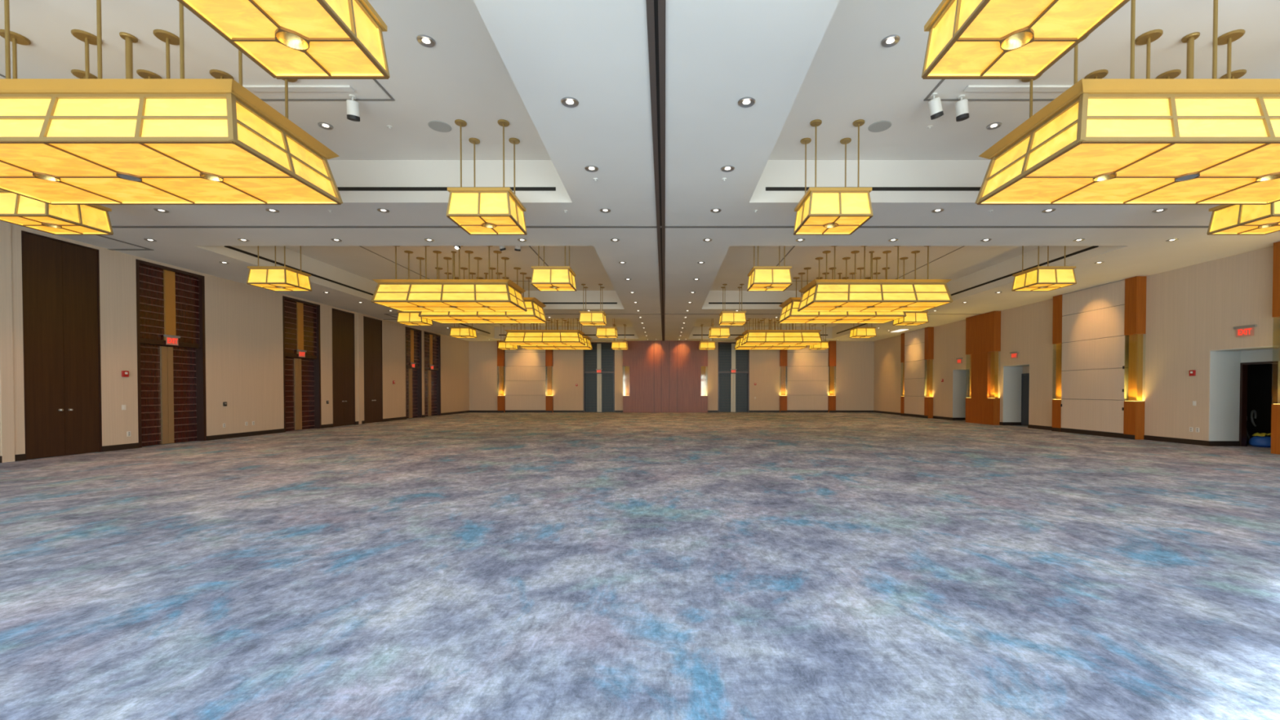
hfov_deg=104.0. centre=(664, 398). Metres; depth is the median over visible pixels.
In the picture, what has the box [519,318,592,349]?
pendant light
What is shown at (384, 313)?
trim
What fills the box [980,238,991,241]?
recessed light
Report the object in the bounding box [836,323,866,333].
air slot
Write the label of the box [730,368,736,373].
exit sign
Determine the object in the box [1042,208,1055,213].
recessed light
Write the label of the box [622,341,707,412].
wood panelling
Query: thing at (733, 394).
door
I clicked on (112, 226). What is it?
trim
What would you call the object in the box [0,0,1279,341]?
ceiling
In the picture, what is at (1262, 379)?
wall
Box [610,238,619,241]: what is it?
recessed light
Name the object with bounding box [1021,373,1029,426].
door
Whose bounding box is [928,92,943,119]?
spotlight
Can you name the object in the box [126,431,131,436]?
power outlet
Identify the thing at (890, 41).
recessed light
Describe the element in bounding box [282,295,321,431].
door
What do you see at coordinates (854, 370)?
wall
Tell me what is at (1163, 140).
pendant light
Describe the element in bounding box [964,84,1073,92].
ceiling vent
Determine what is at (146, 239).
recessed light
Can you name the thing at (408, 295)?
pendant light
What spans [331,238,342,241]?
recessed light
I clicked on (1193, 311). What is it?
wall
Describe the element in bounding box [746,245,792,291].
pendant light
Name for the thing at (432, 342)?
door
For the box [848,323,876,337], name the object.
pendant light
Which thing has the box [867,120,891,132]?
ceiling speaker
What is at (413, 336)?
door
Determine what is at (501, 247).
spotlight
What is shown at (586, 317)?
pendant light
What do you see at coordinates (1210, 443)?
baseboard
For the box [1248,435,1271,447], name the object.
bag
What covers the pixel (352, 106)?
spotlight
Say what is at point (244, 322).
wall
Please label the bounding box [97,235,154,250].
trim
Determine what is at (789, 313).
pendant light
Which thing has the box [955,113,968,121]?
hood
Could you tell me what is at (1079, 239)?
recessed light
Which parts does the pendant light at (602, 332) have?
glass panel, frame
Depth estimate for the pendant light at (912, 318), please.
21.60 m
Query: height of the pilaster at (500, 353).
5.398 m
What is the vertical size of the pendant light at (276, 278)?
1.682 m
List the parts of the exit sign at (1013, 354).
acrylic panel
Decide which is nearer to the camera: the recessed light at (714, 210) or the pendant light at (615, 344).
the recessed light at (714, 210)
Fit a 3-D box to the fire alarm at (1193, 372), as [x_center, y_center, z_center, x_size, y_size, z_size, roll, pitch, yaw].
[15.871,-0.760,15.041,0.058,0.170,0.150,0,1,0]
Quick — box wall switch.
[121,404,125,409]
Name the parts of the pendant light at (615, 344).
glass panel, frame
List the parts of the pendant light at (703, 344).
frame, glass panel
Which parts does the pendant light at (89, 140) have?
rod, rod, glass panel, rod, rod, glass panel, plate, glass panel, rod, frame, rod, glass panel, rod, glass panel, rod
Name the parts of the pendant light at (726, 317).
glass panel, frame, glass panel, rod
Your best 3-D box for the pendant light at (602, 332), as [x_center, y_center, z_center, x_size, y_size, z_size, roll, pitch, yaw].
[-3.155,-4.191,27.344,1.095,1.682,1.035,0,1,0]
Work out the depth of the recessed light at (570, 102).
6.56 m
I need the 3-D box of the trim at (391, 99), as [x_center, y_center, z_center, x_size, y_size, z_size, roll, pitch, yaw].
[-7.035,-4.736,6.535,5.460,0.012,2.900,0,1,0]
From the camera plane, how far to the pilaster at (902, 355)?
32.78 m
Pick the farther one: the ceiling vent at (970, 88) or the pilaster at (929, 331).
the pilaster at (929, 331)
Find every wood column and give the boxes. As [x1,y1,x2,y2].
[965,311,1000,425]
[1271,241,1279,454]
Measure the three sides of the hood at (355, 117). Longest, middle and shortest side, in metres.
0.179 x 0.179 x 0.062 m
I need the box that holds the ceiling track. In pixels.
[645,0,665,341]
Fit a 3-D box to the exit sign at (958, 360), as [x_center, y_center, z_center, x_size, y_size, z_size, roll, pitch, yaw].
[15.870,-2.024,26.924,0.060,0.295,0.520,0,1,0]
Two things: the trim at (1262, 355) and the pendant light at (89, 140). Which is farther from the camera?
the trim at (1262, 355)
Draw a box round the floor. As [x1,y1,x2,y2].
[0,412,1279,719]
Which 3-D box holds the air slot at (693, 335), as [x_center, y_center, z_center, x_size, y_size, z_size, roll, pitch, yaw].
[6.910,-4.575,36.132,9.760,0.070,0.012,0,1,0]
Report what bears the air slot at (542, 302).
attached to the ceiling
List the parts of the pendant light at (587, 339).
glass panel, frame, glass panel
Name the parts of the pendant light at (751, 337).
glass panel, frame, glass panel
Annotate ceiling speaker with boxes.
[427,120,451,132]
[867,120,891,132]
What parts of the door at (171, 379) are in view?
pull plate, transom panel, pull plate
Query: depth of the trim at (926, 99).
7.96 m
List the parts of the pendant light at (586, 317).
glass panel, frame, glass panel, rod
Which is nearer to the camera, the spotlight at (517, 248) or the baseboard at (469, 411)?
the spotlight at (517, 248)
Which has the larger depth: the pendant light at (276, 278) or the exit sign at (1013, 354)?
the exit sign at (1013, 354)
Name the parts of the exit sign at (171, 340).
acrylic panel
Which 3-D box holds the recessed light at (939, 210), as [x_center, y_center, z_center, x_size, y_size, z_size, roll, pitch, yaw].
[5.735,-3.939,10.496,0.230,0.016,0.230,0,1,0]
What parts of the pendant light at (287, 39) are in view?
glass panel, glass panel, glass panel, frame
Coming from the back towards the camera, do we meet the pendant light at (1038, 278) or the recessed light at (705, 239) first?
the pendant light at (1038, 278)
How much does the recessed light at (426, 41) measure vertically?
0.016 m
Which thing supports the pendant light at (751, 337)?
hanging from the ceiling
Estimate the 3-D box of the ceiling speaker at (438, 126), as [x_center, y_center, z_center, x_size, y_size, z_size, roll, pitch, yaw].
[-3.945,-4.767,8.774,0.380,0.012,0.380,0,1,0]
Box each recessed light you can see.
[143,238,156,241]
[153,208,168,213]
[237,238,249,241]
[265,208,279,213]
[317,122,333,129]
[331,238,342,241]
[377,208,389,213]
[416,35,435,47]
[424,238,434,241]
[517,238,527,241]
[560,97,578,107]
[584,165,598,172]
[600,208,610,213]
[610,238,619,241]
[702,238,711,241]
[710,208,721,213]
[720,165,734,172]
[737,97,755,107]
[795,238,804,241]
[880,34,899,47]
[888,238,897,241]
[890,328,908,332]
[931,208,944,213]
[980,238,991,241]
[986,122,1001,129]
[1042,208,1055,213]
[1073,238,1084,241]
[1151,208,1167,213]
[1165,238,1178,241]
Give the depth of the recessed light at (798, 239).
12.54 m
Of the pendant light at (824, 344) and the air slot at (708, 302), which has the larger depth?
the pendant light at (824, 344)
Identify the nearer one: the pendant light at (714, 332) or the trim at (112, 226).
the trim at (112, 226)
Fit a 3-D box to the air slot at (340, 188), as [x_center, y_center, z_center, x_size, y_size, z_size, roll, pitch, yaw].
[-7.080,-4.211,10.054,9.780,0.070,0.012,0,1,0]
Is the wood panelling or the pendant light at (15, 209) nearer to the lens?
the pendant light at (15, 209)
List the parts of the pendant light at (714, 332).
frame, glass panel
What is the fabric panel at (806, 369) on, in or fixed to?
attached to the wall at (854, 370)
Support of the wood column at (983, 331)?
on the floor
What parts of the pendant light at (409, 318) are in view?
glass panel, glass panel, glass panel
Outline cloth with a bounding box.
[1252,432,1271,436]
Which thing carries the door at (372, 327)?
in the wall at (244, 322)
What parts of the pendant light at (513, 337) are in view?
glass panel, frame, glass panel, glass panel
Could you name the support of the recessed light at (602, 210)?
in the ceiling
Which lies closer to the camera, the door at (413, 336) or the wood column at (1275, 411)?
the wood column at (1275, 411)
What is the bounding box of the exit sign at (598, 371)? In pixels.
[595,368,602,373]
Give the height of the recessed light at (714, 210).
0.016 m
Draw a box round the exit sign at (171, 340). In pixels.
[164,334,180,345]
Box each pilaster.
[497,341,505,412]
[545,349,553,412]
[779,349,786,412]
[827,341,835,412]
[900,333,904,415]
[924,327,933,417]
[1051,294,1062,431]
[1123,275,1146,439]
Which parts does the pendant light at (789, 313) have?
glass panel, rod, glass panel, glass panel, frame, glass panel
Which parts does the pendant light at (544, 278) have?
rod, glass panel, frame, glass panel, glass panel, glass panel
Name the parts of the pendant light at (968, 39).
frame, glass panel, glass panel, glass panel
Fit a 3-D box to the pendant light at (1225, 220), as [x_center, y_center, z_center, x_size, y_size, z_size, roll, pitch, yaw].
[10.835,-3.935,8.966,1.095,1.682,1.035,0,1,0]
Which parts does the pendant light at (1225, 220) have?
glass panel, glass panel, glass panel, glass panel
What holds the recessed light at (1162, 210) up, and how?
in the ceiling
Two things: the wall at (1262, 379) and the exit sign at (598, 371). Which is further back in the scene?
the exit sign at (598, 371)
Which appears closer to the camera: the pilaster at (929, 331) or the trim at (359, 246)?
the trim at (359, 246)
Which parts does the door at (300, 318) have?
pull plate, pull plate, transom panel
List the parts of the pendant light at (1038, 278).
rod, glass panel, glass panel, rod, frame, glass panel, rod, glass panel, glass panel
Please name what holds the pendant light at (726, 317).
hanging from the ceiling
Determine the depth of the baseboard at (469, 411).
37.99 m
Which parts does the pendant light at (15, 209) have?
glass panel, glass panel, glass panel, glass panel, glass panel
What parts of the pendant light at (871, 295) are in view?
glass panel, rod, rod, rod, rod, rod, glass panel, frame, rod, glass panel, rod, rod, rod, rod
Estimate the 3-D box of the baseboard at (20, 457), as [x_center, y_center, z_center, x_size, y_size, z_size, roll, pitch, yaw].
[-14.851,1.277,17.770,0.018,0.150,40.500,0,1,0]
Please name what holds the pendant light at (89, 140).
hanging from the ceiling
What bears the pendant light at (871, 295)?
hanging from the ceiling
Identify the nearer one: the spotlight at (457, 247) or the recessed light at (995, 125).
the recessed light at (995, 125)
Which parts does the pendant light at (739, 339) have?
glass panel, frame, glass panel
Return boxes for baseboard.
[0,410,469,462]
[469,410,873,412]
[873,410,1239,446]
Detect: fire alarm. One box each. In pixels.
[121,370,128,377]
[1189,369,1195,376]
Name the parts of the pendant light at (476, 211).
glass panel, rod, rod, glass panel, frame, glass panel, glass panel, rod, rod, glass panel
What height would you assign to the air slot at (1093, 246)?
0.070 m
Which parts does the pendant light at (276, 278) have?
glass panel, glass panel, frame, glass panel, rod, glass panel, glass panel, rod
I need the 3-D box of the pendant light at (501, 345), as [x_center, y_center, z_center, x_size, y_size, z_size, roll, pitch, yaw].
[-11.005,-4.299,35.093,1.095,1.682,1.035,0,1,0]
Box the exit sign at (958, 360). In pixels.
[955,357,962,364]
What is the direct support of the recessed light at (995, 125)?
in the ceiling
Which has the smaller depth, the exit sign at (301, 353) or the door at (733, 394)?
the exit sign at (301, 353)
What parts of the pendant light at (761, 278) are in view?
glass panel, glass panel, glass panel, frame, glass panel, rod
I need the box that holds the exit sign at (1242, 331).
[1233,324,1257,337]
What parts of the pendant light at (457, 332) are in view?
glass panel, frame, glass panel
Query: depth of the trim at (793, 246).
17.77 m
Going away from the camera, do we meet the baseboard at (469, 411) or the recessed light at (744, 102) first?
the recessed light at (744, 102)
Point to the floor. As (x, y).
(468, 566)
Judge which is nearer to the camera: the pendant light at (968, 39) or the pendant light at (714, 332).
the pendant light at (968, 39)
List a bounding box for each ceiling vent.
[242,84,354,92]
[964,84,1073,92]
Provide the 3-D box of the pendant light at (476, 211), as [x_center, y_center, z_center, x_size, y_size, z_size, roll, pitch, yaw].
[-3.155,-3.935,8.966,1.095,1.682,1.035,0,1,0]
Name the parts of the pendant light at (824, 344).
frame, glass panel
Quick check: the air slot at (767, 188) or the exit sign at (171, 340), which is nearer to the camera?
the air slot at (767, 188)
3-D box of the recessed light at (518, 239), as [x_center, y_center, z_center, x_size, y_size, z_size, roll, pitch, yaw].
[-3.575,-3.968,12.546,0.230,0.016,0.230,0,1,0]
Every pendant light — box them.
[0,0,342,204]
[0,189,113,235]
[177,0,390,79]
[246,245,311,291]
[370,245,527,311]
[396,311,432,325]
[417,266,546,323]
[445,119,527,235]
[449,323,476,337]
[497,324,517,349]
[503,318,585,345]
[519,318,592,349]
[530,245,576,291]
[578,284,606,325]
[595,318,617,337]
[611,324,627,349]
[698,324,715,349]
[708,318,730,337]
[718,284,746,325]
[733,318,807,349]
[741,318,822,345]
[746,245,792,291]
[777,266,906,323]
[793,119,873,235]
[797,245,953,311]
[808,324,829,349]
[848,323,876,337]
[893,311,928,325]
[921,0,1129,79]
[974,0,1279,204]
[1011,245,1076,291]
[1206,200,1279,235]
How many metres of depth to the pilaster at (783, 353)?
37.70 m
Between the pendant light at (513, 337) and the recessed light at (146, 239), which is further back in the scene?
the pendant light at (513, 337)
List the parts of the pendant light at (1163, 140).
glass panel, rod, rod, glass panel, frame, glass panel, rod, rod, glass panel, plate, rod, rod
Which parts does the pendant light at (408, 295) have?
rod, rod, rod, rod, rod, glass panel, frame, glass panel, rod, rod, rod, rod, rod, glass panel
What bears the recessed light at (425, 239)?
in the ceiling
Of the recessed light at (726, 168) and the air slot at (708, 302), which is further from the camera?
the air slot at (708, 302)
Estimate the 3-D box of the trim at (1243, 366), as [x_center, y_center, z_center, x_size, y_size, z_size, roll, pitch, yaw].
[16.845,0.193,13.779,0.150,2.430,1.610,0,1,0]
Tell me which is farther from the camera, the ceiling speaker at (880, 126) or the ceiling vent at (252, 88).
the ceiling speaker at (880, 126)
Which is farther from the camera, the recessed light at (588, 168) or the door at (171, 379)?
the door at (171, 379)
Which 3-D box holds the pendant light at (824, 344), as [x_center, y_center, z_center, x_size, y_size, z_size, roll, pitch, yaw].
[10.835,-4.299,35.093,1.095,1.682,1.035,0,1,0]
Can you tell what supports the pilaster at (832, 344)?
attached to the wall at (854, 370)
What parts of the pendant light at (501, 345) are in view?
glass panel, frame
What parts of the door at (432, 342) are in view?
pull plate, pull plate, transom panel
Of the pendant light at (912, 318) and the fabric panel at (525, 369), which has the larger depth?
the fabric panel at (525, 369)
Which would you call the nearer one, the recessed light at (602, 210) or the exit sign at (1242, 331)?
the recessed light at (602, 210)
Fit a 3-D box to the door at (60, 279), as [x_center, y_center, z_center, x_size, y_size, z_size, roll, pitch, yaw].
[-14.905,-1.233,12.379,0.190,5.320,1.590,0,1,0]
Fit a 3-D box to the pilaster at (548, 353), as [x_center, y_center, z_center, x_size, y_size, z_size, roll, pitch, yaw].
[-8.720,-1.627,37.816,0.500,5.398,0.325,0,1,0]
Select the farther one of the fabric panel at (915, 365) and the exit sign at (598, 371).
the exit sign at (598, 371)
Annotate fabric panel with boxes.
[505,345,546,412]
[786,345,828,412]
[903,328,926,417]
[1060,279,1128,438]
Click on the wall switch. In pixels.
(123, 406)
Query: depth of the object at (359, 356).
24.32 m
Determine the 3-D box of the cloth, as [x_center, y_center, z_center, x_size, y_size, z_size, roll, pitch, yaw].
[17.300,1.049,14.437,0.340,0.110,0.310,0,1,0]
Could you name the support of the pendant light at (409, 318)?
hanging from the ceiling
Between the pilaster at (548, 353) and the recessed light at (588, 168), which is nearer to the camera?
the recessed light at (588, 168)
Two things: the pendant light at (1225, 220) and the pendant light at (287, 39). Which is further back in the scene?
the pendant light at (1225, 220)
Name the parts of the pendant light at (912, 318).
glass panel, glass panel, glass panel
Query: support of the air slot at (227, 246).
attached to the ceiling
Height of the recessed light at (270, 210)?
0.016 m
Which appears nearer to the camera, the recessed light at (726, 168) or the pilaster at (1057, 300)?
the recessed light at (726, 168)
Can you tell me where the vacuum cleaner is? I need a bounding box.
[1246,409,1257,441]
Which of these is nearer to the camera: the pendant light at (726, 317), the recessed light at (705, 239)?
the recessed light at (705, 239)
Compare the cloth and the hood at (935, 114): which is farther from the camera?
the cloth
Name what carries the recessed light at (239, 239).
in the ceiling
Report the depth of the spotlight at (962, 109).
7.84 m
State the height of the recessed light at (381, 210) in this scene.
0.016 m
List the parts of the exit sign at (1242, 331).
acrylic panel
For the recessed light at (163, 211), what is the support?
in the ceiling
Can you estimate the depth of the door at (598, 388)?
38.18 m
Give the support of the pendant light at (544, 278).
hanging from the ceiling
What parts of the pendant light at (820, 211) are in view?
glass panel, rod, rod, glass panel, glass panel, frame, glass panel, rod, rod, glass panel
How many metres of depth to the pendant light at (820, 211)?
8.61 m
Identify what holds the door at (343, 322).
in the wall at (244, 322)
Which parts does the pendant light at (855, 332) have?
glass panel, frame, glass panel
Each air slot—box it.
[224,245,373,295]
[337,186,555,191]
[459,323,490,333]
[498,334,634,335]
[542,302,617,303]
[693,334,827,335]
[708,302,783,303]
[765,186,980,191]
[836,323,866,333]
[951,245,1098,295]
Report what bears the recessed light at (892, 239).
in the ceiling
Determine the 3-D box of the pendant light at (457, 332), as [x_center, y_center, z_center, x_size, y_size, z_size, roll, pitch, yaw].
[-11.005,-4.191,27.344,1.095,1.682,1.035,0,1,0]
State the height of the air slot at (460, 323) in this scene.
0.070 m
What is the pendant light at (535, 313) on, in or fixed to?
hanging from the ceiling
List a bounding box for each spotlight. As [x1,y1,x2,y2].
[346,94,359,121]
[453,245,461,249]
[498,245,506,250]
[514,245,520,251]
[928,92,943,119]
[955,94,968,121]
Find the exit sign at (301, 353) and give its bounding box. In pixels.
[297,349,306,357]
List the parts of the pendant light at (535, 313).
glass panel, frame, glass panel, glass panel, rod, glass panel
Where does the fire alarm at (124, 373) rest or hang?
attached to the wall at (244, 322)
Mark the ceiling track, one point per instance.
(655, 9)
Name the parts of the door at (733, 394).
pull plate, transom panel, pull plate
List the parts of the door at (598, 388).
pull plate, transom panel, pull plate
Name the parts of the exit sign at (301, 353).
acrylic panel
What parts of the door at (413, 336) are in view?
pull plate, pull plate, transom panel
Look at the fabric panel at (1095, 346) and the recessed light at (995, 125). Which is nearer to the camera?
the recessed light at (995, 125)
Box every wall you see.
[0,224,469,456]
[468,341,874,410]
[873,245,1279,440]
[1246,363,1278,436]
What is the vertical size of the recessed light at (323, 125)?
0.016 m
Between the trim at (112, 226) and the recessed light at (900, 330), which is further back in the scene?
the recessed light at (900, 330)
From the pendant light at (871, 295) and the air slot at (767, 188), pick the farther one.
the pendant light at (871, 295)
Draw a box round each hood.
[346,114,359,121]
[930,111,943,119]
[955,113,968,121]
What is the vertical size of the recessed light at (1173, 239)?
0.016 m
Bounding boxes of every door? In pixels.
[21,230,102,460]
[135,258,206,448]
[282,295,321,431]
[332,308,355,426]
[363,315,382,423]
[404,326,422,418]
[423,331,440,417]
[582,342,614,412]
[717,342,749,412]
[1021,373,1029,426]
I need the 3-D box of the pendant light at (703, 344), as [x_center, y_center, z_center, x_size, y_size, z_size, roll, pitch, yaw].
[2.985,-4.299,35.093,1.095,1.682,1.035,0,1,0]
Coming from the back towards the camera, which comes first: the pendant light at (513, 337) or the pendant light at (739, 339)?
the pendant light at (739, 339)
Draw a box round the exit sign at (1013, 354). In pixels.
[1009,351,1018,358]
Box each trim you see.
[0,73,395,101]
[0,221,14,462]
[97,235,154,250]
[111,226,1208,227]
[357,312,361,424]
[359,245,548,281]
[383,313,982,314]
[776,245,964,281]
[923,79,1054,101]
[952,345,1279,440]
[1239,360,1278,446]
[1240,348,1278,362]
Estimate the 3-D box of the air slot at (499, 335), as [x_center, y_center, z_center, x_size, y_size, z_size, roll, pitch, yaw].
[-7.080,-4.575,36.132,9.780,0.070,0.012,0,1,0]

